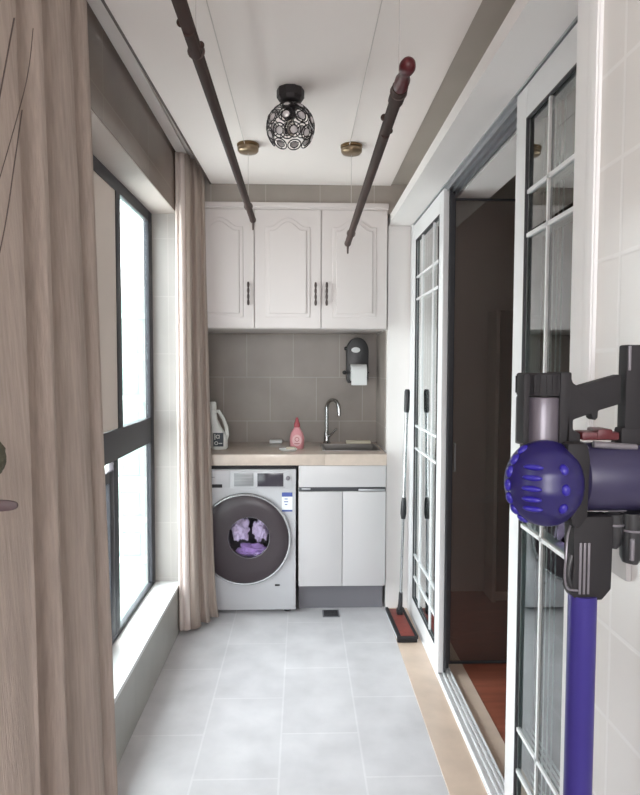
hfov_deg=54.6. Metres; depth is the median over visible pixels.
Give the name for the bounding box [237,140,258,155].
pulley
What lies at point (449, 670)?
trim
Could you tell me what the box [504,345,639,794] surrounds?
stick vacuum
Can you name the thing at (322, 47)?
ceiling
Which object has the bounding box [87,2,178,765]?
wall
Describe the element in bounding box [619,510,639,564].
tool
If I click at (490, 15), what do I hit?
trim
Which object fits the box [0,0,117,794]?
curtain
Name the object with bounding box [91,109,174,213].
trim
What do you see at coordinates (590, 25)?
trim
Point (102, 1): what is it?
trim
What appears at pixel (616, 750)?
wall
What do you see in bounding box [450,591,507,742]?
floor
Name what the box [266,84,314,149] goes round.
ceiling lamp
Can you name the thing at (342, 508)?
base cabinet
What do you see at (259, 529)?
laundry
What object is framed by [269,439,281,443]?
sponge
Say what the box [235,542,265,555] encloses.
laundry
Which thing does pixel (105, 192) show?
blind
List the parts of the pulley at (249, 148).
mounting plate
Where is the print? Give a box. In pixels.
[282,492,291,511]
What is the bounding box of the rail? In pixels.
[87,0,190,158]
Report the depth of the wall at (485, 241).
3.84 m
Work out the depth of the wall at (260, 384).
4.03 m
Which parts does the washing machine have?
detergent drawer, door, control panel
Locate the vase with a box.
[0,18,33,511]
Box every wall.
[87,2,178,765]
[208,216,388,580]
[376,226,410,607]
[387,0,577,227]
[451,175,515,590]
[591,0,639,794]
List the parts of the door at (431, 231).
glass pane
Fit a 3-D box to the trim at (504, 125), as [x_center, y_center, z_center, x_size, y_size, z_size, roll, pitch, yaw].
[0.601,-0.898,2.284,0.090,0.023,2.384,0,3,-2]
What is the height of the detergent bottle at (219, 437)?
0.282 m
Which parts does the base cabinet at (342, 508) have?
door, finger rail, door, rail trim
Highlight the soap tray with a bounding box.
[346,440,370,443]
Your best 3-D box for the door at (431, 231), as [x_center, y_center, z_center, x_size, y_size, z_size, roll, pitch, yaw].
[0.543,0.152,3.153,0.027,2.182,0.741,0,3,-2]
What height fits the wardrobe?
1.750 m
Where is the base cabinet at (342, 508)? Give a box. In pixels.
[298,465,385,607]
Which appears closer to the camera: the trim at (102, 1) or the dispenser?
the trim at (102, 1)
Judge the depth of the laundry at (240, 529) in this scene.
3.56 m
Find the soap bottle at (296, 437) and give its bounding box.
[290,417,303,448]
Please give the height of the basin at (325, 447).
0.167 m
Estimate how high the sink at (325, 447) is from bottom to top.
0.170 m
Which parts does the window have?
sash, pane, pane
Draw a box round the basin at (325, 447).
[323,445,377,449]
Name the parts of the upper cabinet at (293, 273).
door, handle, door, cornice, handle, handle, door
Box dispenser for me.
[342,337,368,384]
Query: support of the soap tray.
on the countertop
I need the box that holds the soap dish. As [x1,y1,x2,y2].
[279,447,296,450]
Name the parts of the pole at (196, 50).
cord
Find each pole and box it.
[171,0,255,229]
[344,0,415,253]
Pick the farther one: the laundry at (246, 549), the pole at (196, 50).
the laundry at (246, 549)
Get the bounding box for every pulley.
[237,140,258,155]
[340,142,362,156]
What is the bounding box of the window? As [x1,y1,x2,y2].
[93,155,155,644]
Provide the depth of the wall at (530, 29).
1.79 m
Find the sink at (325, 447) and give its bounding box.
[321,444,380,450]
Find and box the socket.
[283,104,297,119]
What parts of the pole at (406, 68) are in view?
cord, cord, cord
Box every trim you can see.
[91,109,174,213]
[101,0,210,183]
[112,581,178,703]
[204,175,406,215]
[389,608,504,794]
[391,0,515,184]
[407,225,413,610]
[409,609,504,794]
[413,15,577,224]
[443,189,454,672]
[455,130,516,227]
[559,0,603,794]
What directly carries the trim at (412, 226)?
attached to the wall at (398, 237)
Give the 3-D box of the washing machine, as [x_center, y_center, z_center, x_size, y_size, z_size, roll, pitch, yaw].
[-0.443,0.798,3.778,0.604,0.856,0.543,0,3,-2]
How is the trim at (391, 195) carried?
attached to the wall at (530, 29)
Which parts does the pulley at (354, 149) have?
mounting plate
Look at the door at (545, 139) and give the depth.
1.66 m
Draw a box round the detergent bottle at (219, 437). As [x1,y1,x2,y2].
[210,401,228,449]
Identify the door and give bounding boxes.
[410,189,449,672]
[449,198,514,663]
[504,22,577,794]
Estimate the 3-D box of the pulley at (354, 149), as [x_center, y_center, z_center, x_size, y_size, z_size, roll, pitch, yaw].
[0.143,-1.121,2.812,0.100,0.042,0.100,0,3,-2]
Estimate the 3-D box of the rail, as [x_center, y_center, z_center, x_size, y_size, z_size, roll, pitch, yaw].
[-0.667,-1.186,1.808,0.050,0.017,3.170,0,3,-2]
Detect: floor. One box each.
[117,581,448,794]
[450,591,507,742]
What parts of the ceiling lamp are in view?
bulb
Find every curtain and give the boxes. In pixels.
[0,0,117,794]
[175,152,218,630]
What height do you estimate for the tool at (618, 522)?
0.047 m
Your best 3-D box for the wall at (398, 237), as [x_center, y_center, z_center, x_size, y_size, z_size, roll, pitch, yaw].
[0.560,0.120,3.821,0.374,2.213,0.476,0,3,-2]
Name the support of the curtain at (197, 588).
hanging from the rail
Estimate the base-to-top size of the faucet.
0.292 m
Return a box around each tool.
[605,512,624,548]
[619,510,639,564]
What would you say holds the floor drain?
on the floor at (298, 701)
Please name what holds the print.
attached to the washing machine
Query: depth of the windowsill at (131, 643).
2.70 m
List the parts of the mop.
plate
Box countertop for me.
[211,442,386,465]
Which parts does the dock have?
dock plate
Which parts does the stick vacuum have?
cyclone crown, handle arm, motor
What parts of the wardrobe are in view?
panel, door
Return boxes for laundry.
[231,518,249,541]
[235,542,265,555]
[252,520,268,541]
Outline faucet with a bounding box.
[323,398,340,443]
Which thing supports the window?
in the wall at (163, 225)
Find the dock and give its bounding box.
[599,440,631,580]
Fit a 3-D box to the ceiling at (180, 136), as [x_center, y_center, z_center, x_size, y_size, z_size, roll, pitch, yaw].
[-0.039,-1.211,1.354,1.801,0.080,5.430,0,3,-2]
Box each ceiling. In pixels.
[87,1,194,158]
[104,0,481,185]
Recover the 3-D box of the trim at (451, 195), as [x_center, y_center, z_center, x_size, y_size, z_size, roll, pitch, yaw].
[0.584,0.169,2.806,0.033,2.178,0.050,0,3,-2]
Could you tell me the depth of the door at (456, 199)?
2.89 m
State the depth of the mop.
3.42 m
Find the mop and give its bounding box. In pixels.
[385,389,417,642]
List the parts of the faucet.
spout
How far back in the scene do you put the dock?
0.94 m
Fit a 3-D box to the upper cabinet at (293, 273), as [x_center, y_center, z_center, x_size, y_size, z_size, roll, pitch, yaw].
[-0.192,-0.742,3.698,1.128,0.690,0.585,0,3,-2]
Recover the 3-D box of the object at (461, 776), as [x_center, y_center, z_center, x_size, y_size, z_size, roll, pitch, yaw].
[0.586,1.391,1.391,0.273,0.083,5.200,0,3,-2]
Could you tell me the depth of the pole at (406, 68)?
1.66 m
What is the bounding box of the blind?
[93,170,117,432]
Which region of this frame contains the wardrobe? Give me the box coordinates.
[484,310,512,602]
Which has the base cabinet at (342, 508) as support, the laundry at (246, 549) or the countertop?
the countertop
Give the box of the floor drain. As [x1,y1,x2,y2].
[322,610,339,616]
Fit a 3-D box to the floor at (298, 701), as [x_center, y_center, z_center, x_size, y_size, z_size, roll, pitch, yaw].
[-0.250,1.385,1.481,1.393,0.080,5.430,0,3,-2]
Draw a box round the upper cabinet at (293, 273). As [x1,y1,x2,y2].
[205,202,388,333]
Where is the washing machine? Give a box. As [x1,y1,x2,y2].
[211,465,296,610]

